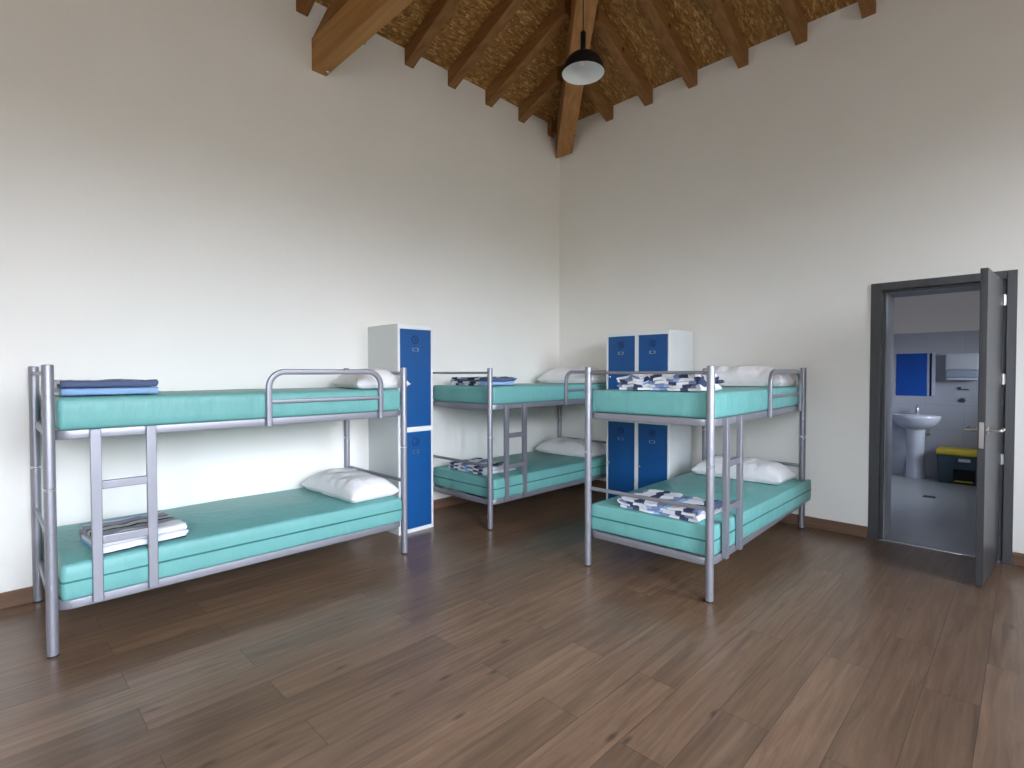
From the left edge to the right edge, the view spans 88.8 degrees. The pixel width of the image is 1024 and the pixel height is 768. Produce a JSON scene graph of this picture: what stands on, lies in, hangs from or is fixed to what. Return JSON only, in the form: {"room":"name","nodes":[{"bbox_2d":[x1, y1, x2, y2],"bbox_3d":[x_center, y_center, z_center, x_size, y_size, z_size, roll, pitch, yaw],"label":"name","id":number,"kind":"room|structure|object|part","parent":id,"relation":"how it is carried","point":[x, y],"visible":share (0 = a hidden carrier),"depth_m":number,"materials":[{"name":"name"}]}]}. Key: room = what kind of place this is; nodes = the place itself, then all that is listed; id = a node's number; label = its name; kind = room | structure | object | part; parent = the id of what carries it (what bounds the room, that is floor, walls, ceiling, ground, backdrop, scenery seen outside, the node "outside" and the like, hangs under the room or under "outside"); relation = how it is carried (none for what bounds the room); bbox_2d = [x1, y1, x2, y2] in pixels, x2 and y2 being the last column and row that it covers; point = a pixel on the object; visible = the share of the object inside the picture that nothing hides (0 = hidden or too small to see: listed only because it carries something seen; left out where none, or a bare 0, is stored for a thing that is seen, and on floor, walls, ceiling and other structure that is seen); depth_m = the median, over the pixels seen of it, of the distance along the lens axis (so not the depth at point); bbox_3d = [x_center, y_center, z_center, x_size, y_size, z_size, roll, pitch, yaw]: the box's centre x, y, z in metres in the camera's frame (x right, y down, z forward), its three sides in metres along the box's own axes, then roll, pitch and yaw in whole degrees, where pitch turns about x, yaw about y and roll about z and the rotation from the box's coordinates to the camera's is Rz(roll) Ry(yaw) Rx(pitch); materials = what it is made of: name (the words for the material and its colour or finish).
{"room":"dormitory","nodes":[
{"label":"dormitory","id":0,"kind":"room"},
{"bbox_2d":[0,0,558,592],"bbox_3d":[-2.236,-0.967,4.038,0.160,4.585,8.748,1,2,45],"label":"wall","id":1,"kind":"structure","parent":0,"point":[187,203],"depth_m":4.03,"materials":[{"name":"white paint"}]},
{"bbox_2d":[0,493,485,608],"bbox_3d":[-2.256,1.281,3.939,0.014,0.096,8.188,1,2,45],"label":"baseboard","id":2,"kind":"structure","parent":1,"relation":"attached to","point":[21,596],"depth_m":3.20,"materials":[{"name":"brown wood"}]},
{"bbox_2d":[312,0,413,75],"bbox_3d":[0.857,-3.346,1.982,7.059,1.504,0.130,1,2,45],"label":"tie beam","id":3,"kind":"structure","parent":1,"relation":"attached to","point":[345,26],"depth_m":4.06,"materials":[{"name":"brown wood"}]},
{"bbox_2d":[0,472,1023,767],"bbox_3d":[1.498,1.426,2.727,7.382,0.150,12.060,1,2,45],"label":"floor","id":4,"kind":"structure","parent":0,"point":[474,646],"depth_m":2.60,"materials":[{"name":"brown wood"}]},
{"bbox_2d":[28,365,407,658],"bbox_3d":[-1.876,0.608,3.635,0.969,1.452,2.119,1,2,44],"label":"bunk bed","id":5,"kind":"object","parent":4,"relation":"on","point":[44,571],"visible":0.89,"depth_m":2.87,"materials":[{"name":"silver metal"}]},
{"bbox_3d":[-2.927,0.615,3.217,0.049,1.440,0.049,1,2,44],"label":"post","id":6,"kind":"part","parent":5,"relation":"part of","materials":[{"name":"silver metal"}]},
{"bbox_3d":[-2.607,-0.059,2.889,0.857,0.021,0.021,1,2,44],"label":"rail","id":7,"kind":"part","parent":5,"relation":"part of","materials":[{"name":"silver metal"}]},
{"bbox_3d":[-2.607,0.779,2.907,0.857,0.026,0.016,1,2,44],"label":"rail","id":8,"kind":"part","parent":5,"relation":"part of","materials":[{"name":"silver metal"}]},
{"bbox_3d":[-2.286,0.627,2.590,0.049,1.440,0.049,1,2,44],"label":"post","id":9,"kind":"part","parent":5,"relation":"part of","materials":[{"name":"silver metal"}]},
{"bbox_3d":[-1.884,0.234,3.634,0.923,0.047,2.070,1,2,44],"label":"bed frame","id":10,"kind":"part","parent":5,"relation":"part of","materials":[{"name":"silver metal"}]},
{"bbox_3d":[-1.883,1.094,3.653,0.923,0.047,2.070,1,2,44],"label":"bed frame","id":11,"kind":"part","parent":5,"relation":"part of","materials":[{"name":"silver metal"}]},
{"bbox_2d":[54,387,399,429],"bbox_3d":[-1.879,0.130,3.627,0.917,0.164,2.006,1,2,44],"label":"mattress","id":12,"kind":"object","parent":5,"relation":"on","point":[165,407],"visible":0.74,"depth_m":3.07,"materials":[{"name":"teal fabric"}]},
{"bbox_2d":[54,379,158,395],"bbox_3d":[-2.333,0.015,3.009,0.364,0.085,0.440,1,2,43],"label":"blanket","id":13,"kind":"object","parent":12,"relation":"on","point":[106,386],"visible":0.99,"depth_m":2.88,"materials":[{"name":"blue fabric"}]},
{"bbox_2d":[333,368,409,388],"bbox_3d":[-1.163,-0.050,4.296,0.430,0.157,0.660,-1,1,-34],"label":"pillow","id":14,"kind":"object","parent":12,"relation":"on","point":[357,381],"visible":0.73,"depth_m":4.07,"materials":[{"name":"white fabric"}]},
{"bbox_2d":[57,487,401,600],"bbox_3d":[-1.873,0.977,3.640,0.934,0.189,2.013,1,2,44],"label":"mattress","id":15,"kind":"object","parent":5,"relation":"on","point":[234,529],"visible":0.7,"depth_m":3.30,"materials":[{"name":"teal fabric"}]},
{"bbox_2d":[79,511,188,554],"bbox_3d":[-2.191,0.847,3.033,0.465,0.088,0.417,1,2,38],"label":"blanket","id":16,"kind":"object","parent":15,"relation":"on","point":[169,528],"visible":0.55,"depth_m":2.98,"materials":[{"name":"white fabric"}]},
{"bbox_2d":[301,468,399,502],"bbox_3d":[-1.310,0.783,4.206,0.800,0.165,0.420,1,2,42],"label":"pillow","id":17,"kind":"object","parent":15,"relation":"on","point":[345,484],"visible":1,"depth_m":4.03,"materials":[{"name":"white fabric"}]},
{"bbox_3d":[-1.254,0.079,3.592,0.029,0.360,0.839,1,2,44],"label":"guard rail","id":18,"kind":"part","parent":5,"relation":"part of","materials":[{"name":"silver metal"}]},
{"bbox_3d":[-1.481,0.582,4.695,0.049,1.440,0.049,1,2,44],"label":"post","id":19,"kind":"part","parent":5,"relation":"part of","materials":[{"name":"silver metal"}]},
{"bbox_3d":[-1.160,0.746,4.385,0.857,0.026,0.016,1,2,44],"label":"rail","id":20,"kind":"part","parent":5,"relation":"part of","materials":[{"name":"silver metal"}]},
{"bbox_3d":[-0.840,0.594,4.067,0.049,1.440,0.049,1,2,44],"label":"post","id":21,"kind":"part","parent":5,"relation":"part of","materials":[{"name":"silver metal"}]},
{"bbox_2d":[368,323,432,535],"bbox_3d":[-1.020,0.391,4.811,0.513,1.836,0.369,1,2,45],"label":"locker","id":22,"kind":"object","parent":4,"relation":"on","point":[391,347],"visible":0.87,"depth_m":4.66,"materials":[{"name":"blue metal"}]},
{"bbox_3d":[-0.855,0.394,4.647,0.016,1.836,0.369,1,2,45],"label":"frame","id":23,"kind":"part","parent":22,"relation":"part of","materials":[{"name":"white"}]},
{"bbox_3d":[-0.857,-0.052,4.639,0.015,0.857,0.325,1,2,45],"label":"door","id":24,"kind":"part","parent":22,"relation":"part of","materials":[{"name":"blue metal"}]},
{"bbox_3d":[-0.857,0.851,4.659,0.015,0.853,0.325,1,2,45],"label":"door","id":25,"kind":"part","parent":22,"relation":"part of","materials":[{"name":"blue metal"}]},
{"bbox_2d":[433,368,605,529],"bbox_3d":[0.218,0.561,5.732,0.969,1.452,2.119,1,2,45],"label":"bunk bed","id":26,"kind":"object","parent":4,"relation":"on","point":[489,406],"visible":0.48,"depth_m":4.91,"materials":[{"name":"silver metal"}]},
{"bbox_3d":[-0.516,0.732,5.008,0.857,0.026,0.016,1,2,45],"label":"rail","id":27,"kind":"part","parent":26,"relation":"part of","materials":[{"name":"silver metal"}]},
{"bbox_3d":[-0.517,-0.106,4.990,0.857,0.021,0.021,1,2,45],"label":"rail","id":28,"kind":"part","parent":26,"relation":"part of","materials":[{"name":"silver metal"}]},
{"bbox_3d":[-0.197,0.580,4.689,0.049,1.440,0.049,1,2,45],"label":"post","id":29,"kind":"part","parent":26,"relation":"part of","materials":[{"name":"silver metal"}]},
{"bbox_3d":[0.210,0.188,5.732,0.923,0.047,2.070,1,2,45],"label":"bed frame","id":30,"kind":"part","parent":26,"relation":"part of","materials":[{"name":"silver metal"}]},
{"bbox_2d":[433,451,605,499],"bbox_3d":[0.221,0.930,5.738,0.934,0.189,2.013,1,2,45],"label":"mattress","id":31,"kind":"object","parent":26,"relation":"on","point":[544,470],"visible":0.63,"depth_m":5.23,"materials":[{"name":"teal fabric"}]},
{"bbox_2d":[449,457,515,474],"bbox_3d":[-0.302,0.805,5.184,0.596,0.077,0.430,1,2,45],"label":"blanket","id":32,"kind":"object","parent":31,"relation":"on","point":[498,466],"visible":0.59,"depth_m":5.06,"materials":[{"name":"multicoloured fabric"}]},
{"bbox_2d":[535,437,605,457],"bbox_3d":[0.706,0.731,6.218,0.800,0.180,0.420,1,2,45],"label":"pillow","id":33,"kind":"object","parent":31,"relation":"on","point":[556,445],"visible":0.84,"depth_m":6.06,"materials":[{"name":"white fabric"}]},
{"bbox_2d":[433,383,605,404],"bbox_3d":[0.216,0.083,5.724,0.918,0.164,2.006,1,2,45],"label":"mattress","id":34,"kind":"object","parent":26,"relation":"on","point":[520,392],"visible":0.82,"depth_m":5.09,"materials":[{"name":"teal fabric"}]},
{"bbox_2d":[450,376,516,385],"bbox_3d":[-0.286,-0.034,5.184,0.567,0.085,0.402,1,2,45],"label":"blanket","id":35,"kind":"object","parent":34,"relation":"on","point":[499,380],"visible":0.89,"depth_m":5.04,"materials":[{"name":"multicoloured fabric"}]},
{"bbox_2d":[537,366,605,382],"bbox_3d":[0.734,-0.116,6.215,0.780,0.202,0.420,1,2,40],"label":"pillow","id":36,"kind":"object","parent":34,"relation":"on","point":[556,375],"visible":0.8,"depth_m":6.10,"materials":[{"name":"white fabric"}]},
{"bbox_3d":[0.211,1.047,5.750,0.923,0.047,2.070,1,2,45],"label":"bed frame","id":37,"kind":"part","parent":26,"relation":"part of","materials":[{"name":"silver metal"}]},
{"bbox_3d":[0.619,0.535,6.790,0.049,1.440,0.049,1,2,45],"label":"post","id":38,"kind":"part","parent":26,"relation":"part of","materials":[{"name":"silver metal"}]},
{"bbox_3d":[0.840,0.032,5.686,0.029,0.360,0.839,1,2,45],"label":"guard rail","id":39,"kind":"part","parent":26,"relation":"part of","materials":[{"name":"silver metal"}]},
{"bbox_3d":[0.938,0.699,6.478,0.857,0.026,0.016,1,2,45],"label":"rail","id":40,"kind":"part","parent":26,"relation":"part of","materials":[{"name":"silver metal"}]},
{"bbox_2d":[606,331,636,498],"bbox_3d":[1.322,0.369,5.710,0.369,1.836,0.513,1,2,45],"label":"locker","id":41,"kind":"object","parent":4,"relation":"on","point":[621,346],"visible":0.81,"depth_m":5.55,"materials":[{"name":"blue metal"}]},
{"bbox_3d":[1.160,-0.073,5.537,0.325,0.857,0.015,1,2,45],"label":"door","id":42,"kind":"part","parent":41,"relation":"part of","materials":[{"name":"blue metal"}]},
{"bbox_3d":[1.161,0.830,5.557,0.325,0.853,0.015,1,2,45],"label":"door","id":43,"kind":"part","parent":41,"relation":"part of","materials":[{"name":"blue metal"}]},
{"bbox_2d":[636,329,692,488],"bbox_3d":[1.585,0.374,5.450,0.369,1.836,0.513,1,2,45],"label":"locker","id":44,"kind":"object","parent":4,"relation":"on","point":[663,451],"visible":0.66,"depth_m":5.29,"materials":[{"name":"blue metal"}]},
{"bbox_3d":[1.424,0.835,5.296,0.325,0.853,0.015,1,2,45],"label":"door","id":45,"kind":"part","parent":44,"relation":"part of","materials":[{"name":"blue metal"}]},
{"bbox_3d":[1.422,0.378,5.285,0.369,1.836,0.016,1,2,45],"label":"frame","id":46,"kind":"part","parent":44,"relation":"part of","materials":[{"name":"white"}]},
{"bbox_3d":[1.423,-0.067,5.277,0.325,0.857,0.015,1,2,45],"label":"door","id":47,"kind":"part","parent":44,"relation":"part of","materials":[{"name":"blue metal"}]},
{"bbox_2d":[585,366,805,603],"bbox_3d":[1.594,0.592,4.256,0.969,1.452,2.119,1,2,43],"label":"bunk bed","id":48,"kind":"object","parent":4,"relation":"on","point":[708,425],"visible":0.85,"depth_m":3.47,"materials":[{"name":"silver metal"}]},
{"bbox_3d":[0.555,0.598,3.811,0.049,1.440,0.049,1,2,43],"label":"post","id":49,"kind":"part","parent":48,"relation":"part of","materials":[{"name":"silver metal"}]},
{"bbox_3d":[0.883,0.762,3.509,0.857,0.026,0.016,1,2,43],"label":"rail","id":50,"kind":"part","parent":48,"relation":"part of","materials":[{"name":"silver metal"}]},
{"bbox_3d":[0.883,-0.075,3.491,0.857,0.021,0.021,1,2,43],"label":"rail","id":51,"kind":"part","parent":48,"relation":"part of","materials":[{"name":"silver metal"}]},
{"bbox_3d":[1.586,0.218,4.255,0.923,0.047,2.070,1,2,43],"label":"bed frame","id":52,"kind":"part","parent":48,"relation":"part of","materials":[{"name":"silver metal"}]},
{"bbox_3d":[1.587,1.078,4.274,0.923,0.047,2.070,1,2,43],"label":"bed frame","id":53,"kind":"part","parent":48,"relation":"part of","materials":[{"name":"silver metal"}]},
{"bbox_2d":[592,386,803,418],"bbox_3d":[1.591,0.113,4.248,0.918,0.164,2.006,1,2,43],"label":"mattress","id":54,"kind":"object","parent":48,"relation":"on","point":[730,400],"visible":0.7,"depth_m":3.56,"materials":[{"name":"teal fabric"}]},
{"bbox_2d":[616,374,723,390],"bbox_3d":[1.093,-0.022,3.616,0.662,0.127,0.354,1,2,45],"label":"blanket","id":55,"kind":"object","parent":54,"relation":"on","point":[667,382],"visible":0.9,"depth_m":3.49,"materials":[{"name":"multicoloured fabric"}]},
{"bbox_2d":[700,365,795,386],"bbox_3d":[2.114,-0.081,4.805,0.800,0.190,0.420,1,2,42],"label":"pillow","id":56,"kind":"object","parent":54,"relation":"on","point":[740,375],"visible":0.77,"depth_m":4.62,"materials":[{"name":"white fabric"}]},
{"bbox_2d":[591,471,810,555],"bbox_3d":[1.634,0.960,4.274,0.971,0.189,2.081,1,2,43],"label":"mattress","id":57,"kind":"object","parent":48,"relation":"on","point":[763,503],"visible":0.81,"depth_m":3.76,"materials":[{"name":"teal fabric"}]},
{"bbox_2d":[617,489,721,522],"bbox_3d":[1.123,0.835,3.674,0.456,0.080,0.610,-1,2,-44],"label":"blanket","id":58,"kind":"object","parent":57,"relation":"on","point":[678,512],"visible":0.72,"depth_m":3.57,"materials":[{"name":"multicoloured fabric"}]},
{"bbox_2d":[691,455,796,484],"bbox_3d":[2.122,0.758,4.816,0.800,0.181,0.420,1,2,45],"label":"pillow","id":59,"kind":"object","parent":57,"relation":"on","point":[754,469],"visible":0.72,"depth_m":4.61,"materials":[{"name":"white fabric"}]},
{"bbox_3d":[1.962,0.565,5.326,0.049,1.440,0.049,1,2,43],"label":"post","id":60,"kind":"part","parent":48,"relation":"part of","materials":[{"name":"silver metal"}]},
{"bbox_3d":[1.212,0.611,3.201,0.049,1.440,0.049,1,2,43],"label":"post","id":61,"kind":"part","parent":48,"relation":"part of","materials":[{"name":"silver metal"}]},
{"bbox_3d":[2.217,0.062,4.230,0.029,0.360,0.839,1,2,43],"label":"guard rail","id":62,"kind":"part","parent":48,"relation":"part of","materials":[{"name":"silver metal"}]},
{"bbox_3d":[2.290,0.729,5.024,0.857,0.026,0.016,1,2,43],"label":"rail","id":63,"kind":"part","parent":48,"relation":"part of","materials":[{"name":"silver metal"}]},
{"bbox_3d":[2.619,0.577,4.716,0.049,1.440,0.049,1,2,43],"label":"post","id":64,"kind":"part","parent":48,"relation":"part of","materials":[{"name":"silver metal"}]},
{"bbox_2d":[892,405,940,478],"bbox_3d":[5.403,0.770,7.011,0.536,0.970,0.454,1,2,45],"label":"pedestal sink","id":65,"kind":"object","parent":4,"relation":"on","point":[916,424],"visible":1,"depth_m":6.95,"materials":[{"name":"grey ceramic"}]},
{"bbox_2d":[892,413,940,429],"bbox_3d":[5.403,0.507,7.006,0.536,0.187,0.454,1,2,45],"label":"basin","id":66,"kind":"object","parent":65,"relation":"in","point":[916,421],"depth_m":6.88,"materials":[{"name":"grey ceramic"}]},
{"bbox_2d":[915,405,918,413],"bbox_3d":[5.470,0.348,7.071,0.044,0.128,0.139,1,2,45],"label":"faucet","id":67,"kind":"object","parent":65,"relation":"on","point":[916,409],"depth_m":7.09,"materials":[{"name":"grey metal"}]},
{"bbox_2d":[936,446,976,485],"bbox_3d":[5.777,1.050,6.670,0.550,0.425,0.405,1,2,45],"label":"storage bin","id":68,"kind":"object","parent":4,"relation":"on","point":[956,465],"visible":0.78,"depth_m":6.59,"materials":[{"name":"blue plastic"}]},
{"bbox_3d":[5.777,0.870,6.667,0.550,0.065,0.405,1,2,45],"label":"lid","id":69,"kind":"part","parent":68,"relation":"part of","materials":[{"name":"yellow plastic"}]},
{"bbox_2d":[315,0,857,121],"bbox_3d":[0.245,-3.951,1.349,7.062,1.533,8.188,1,2,45],"label":"ceiling","id":70,"kind":"structure","parent":0,"point":[759,21],"depth_m":5.18,"materials":[{"name":"brown wood"}]},
{"bbox_2d":[296,0,315,16],"bbox_3d":[-0.600,-3.824,3.208,3.250,1.522,0.100,1,2,45],"label":"rafter","id":71,"kind":"object","parent":70,"relation":"attached to","point":[304,7],"visible":1,"depth_m":4.32,"materials":[{"name":"brown wood"}]},
{"bbox_2d":[405,0,459,68],"bbox_3d":[-0.231,-3.626,4.339,2.190,1.077,0.100,1,2,45],"label":"rafter","id":72,"kind":"object","parent":70,"relation":"attached to","point":[441,10],"visible":1,"depth_m":4.85,"materials":[{"name":"brown wood"}]},
{"bbox_2d":[448,0,524,88],"bbox_3d":[-0.047,-3.527,4.905,1.660,0.855,0.100,1,2,45],"label":"rafter","id":73,"kind":"object","parent":70,"relation":"attached to","point":[503,12],"visible":1,"depth_m":5.11,"materials":[{"name":"brown wood"}]},
{"bbox_2d":[485,0,570,106],"bbox_3d":[0.137,-3.428,5.470,1.130,0.632,0.100,1,2,45],"label":"rafter","id":74,"kind":"object","parent":70,"relation":"attached to","point":[561,13],"visible":1,"depth_m":5.39,"materials":[{"name":"brown wood"}]},
{"bbox_2d":[518,65,562,122],"bbox_3d":[0.322,-3.329,6.036,0.600,0.410,0.100,1,2,45],"label":"rafter","id":75,"kind":"object","parent":70,"relation":"attached to","point":[547,87],"visible":0.96,"depth_m":5.98,"materials":[{"name":"brown wood"}]},
{"bbox_2d":[548,119,556,137],"bbox_3d":[0.506,-3.230,6.601,0.070,0.187,0.100,1,2,45],"label":"rafter","id":76,"kind":"object","parent":70,"relation":"attached to","point":[552,124],"visible":1,"depth_m":6.58,"materials":[{"name":"brown wood"}]},
{"bbox_2d":[556,0,597,157],"bbox_3d":[0.676,-3.746,4.275,0.196,1.811,4.840,0,1,0],"label":"beam","id":77,"kind":"structure","parent":70,"relation":"attached to","point":[570,94],"depth_m":5.68,"materials":[{"name":"brown wood"}]},
{"bbox_2d":[562,0,603,84],"bbox_3d":[0.597,-3.073,4.390,0.354,0.922,0.354,1,2,45],"label":"pendant lamp","id":78,"kind":"object","parent":77,"relation":"hanging from","point":[584,66],"visible":1,"depth_m":4.47,"materials":[{"name":"black metal"}]},
{"bbox_3d":[0.598,-2.873,4.394,0.046,0.178,0.046,1,2,45],"label":"stem","id":79,"kind":"part","parent":78,"relation":"part of","materials":[{"name":"black metal"}]},
{"bbox_3d":[0.598,-2.700,4.398,0.354,0.176,0.354,1,2,45],"label":"lamp shade","id":80,"kind":"part","parent":78,"relation":"part of","materials":[{"name":"black metal"}]},
{"bbox_2d":[583,82,612,121],"bbox_3d":[0.982,-3.312,6.028,0.100,0.374,0.516,1,2,45],"label":"rafter","id":81,"kind":"object","parent":70,"relation":"attached to","point":[593,91],"visible":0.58,"depth_m":6.02,"materials":[{"name":"brown wood"}]},
{"bbox_2d":[593,3,652,105],"bbox_3d":[1.168,-3.409,5.479,0.100,0.592,1.033,1,2,45],"label":"rafter","id":82,"kind":"object","parent":70,"relation":"attached to","point":[603,27],"visible":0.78,"depth_m":5.42,"materials":[{"name":"brown wood"}]},
{"bbox_2d":[638,0,697,88],"bbox_3d":[1.354,-3.506,4.929,0.100,0.809,1.550,1,2,45],"label":"rafter","id":83,"kind":"object","parent":70,"relation":"attached to","point":[656,13],"visible":1,"depth_m":5.10,"materials":[{"name":"brown wood"}]},
{"bbox_2d":[706,0,748,68],"bbox_3d":[1.540,-3.603,4.380,0.100,1.026,2.067,1,2,45],"label":"rafter","id":84,"kind":"object","parent":70,"relation":"attached to","point":[721,10],"visible":1,"depth_m":4.86,"materials":[{"name":"brown wood"}]},
{"bbox_2d":[779,0,807,45],"bbox_3d":[1.726,-3.700,3.830,0.100,1.243,2.584,1,2,45],"label":"rafter","id":85,"kind":"object","parent":70,"relation":"attached to","point":[793,11],"visible":1,"depth_m":4.60,"materials":[{"name":"brown wood"}]},
{"bbox_2d":[858,0,875,18],"bbox_3d":[1.911,-3.797,3.281,0.100,1.460,3.101,1,2,45],"label":"rafter","id":86,"kind":"object","parent":70,"relation":"attached to","point":[867,8],"visible":1,"depth_m":4.34,"materials":[{"name":"brown wood"}]},
{"bbox_2d":[559,0,1023,564],"bbox_3d":[3.324,-0.480,4.421,7.222,5.585,0.400,1,2,45],"label":"wall","id":87,"kind":"structure","parent":0,"point":[754,210],"depth_m":4.73,"materials":[{"name":"white paint"}]},
{"bbox_2d":[580,480,1023,566],"bbox_3d":[3.128,1.266,4.363,7.048,0.096,0.014,1,2,45],"label":"baseboard","id":88,"kind":"structure","parent":87,"relation":"attached to","point":[818,523],"depth_m":4.64,"materials":[{"name":"brown wood"}]},
{"bbox_2d":[878,538,998,561],"bbox_3d":[3.364,1.315,4.159,0.744,0.006,0.034,1,2,45],"label":"threshold","id":89,"kind":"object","parent":87,"relation":"attached to","point":[879,538],"depth_m":4.18,"materials":[{"name":"silver metal"}]},
{"bbox_2d":[868,269,1017,564],"bbox_3d":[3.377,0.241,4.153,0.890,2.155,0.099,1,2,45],"label":"trim","id":90,"kind":"structure","parent":87,"relation":"attached to","point":[879,291],"depth_m":4.11,"materials":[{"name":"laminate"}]},
{"bbox_2d":[964,268,1006,586],"bbox_3d":[3.324,0.281,3.638,0.726,2.073,0.195,-1,2,-41],"label":"door","id":91,"kind":"structure","parent":87,"relation":"in","point":[991,378],"depth_m":3.48,"materials":[{"name":"laminate"}]},
{"bbox_3d":[3.094,0.302,3.516,0.156,0.052,0.078,-1,2,-41],"label":"handle","id":92,"kind":"part","parent":91,"relation":"part of","materials":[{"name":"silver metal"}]},
{"bbox_3d":[3.172,0.304,3.428,0.156,0.052,0.078,-1,2,-41],"label":"handle","id":93,"kind":"part","parent":91,"relation":"part of","materials":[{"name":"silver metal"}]},
{"bbox_2d":[891,291,979,476],"bbox_3d":[5.850,-0.145,6.983,4.220,2.800,0.160,1,2,45],"label":"wall","id":94,"kind":"structure","parent":0,"point":[946,323],"depth_m":7.00,"materials":[{"name":"tile"}]},
{"bbox_2d":[896,353,935,395],"bbox_3d":[5.536,-0.129,7.177,0.430,0.580,0.006,1,2,45],"label":"mirror","id":95,"kind":"object","parent":94,"relation":"attached to","point":[916,372],"visible":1,"depth_m":7.17,"materials":[{"name":"clear glass"}]},
{"bbox_2d":[945,353,978,379],"bbox_3d":[5.839,-0.223,6.785,0.330,0.345,0.134,1,2,45],"label":"dispenser","id":96,"kind":"object","parent":94,"relation":"attached to","point":[959,366],"visible":0.93,"depth_m":6.74,"materials":[{"name":"grey plastic"}]},
{"bbox_3d":[5.842,-0.131,6.790,0.320,0.100,0.124,1,2,45],"label":"window panel","id":97,"kind":"part","parent":96,"relation":"part of","materials":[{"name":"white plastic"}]},
{"bbox_2d":[947,378,977,379],"bbox_3d":[5.844,-0.066,6.793,0.300,0.030,0.119,1,2,45],"label":"tray","id":98,"kind":"object","parent":96,"relation":"on","point":[947,378],"depth_m":6.74,"materials":[{"name":"grey plastic"}]},
{"bbox_2d":[956,387,969,402],"bbox_3d":[5.888,0.141,6.828,0.140,0.205,0.016,1,2,45],"label":"sticker","id":99,"kind":"object","parent":94,"relation":"attached to","point":[958,393],"visible":1,"depth_m":6.83,"materials":[{"name":"grey"}]}
]}

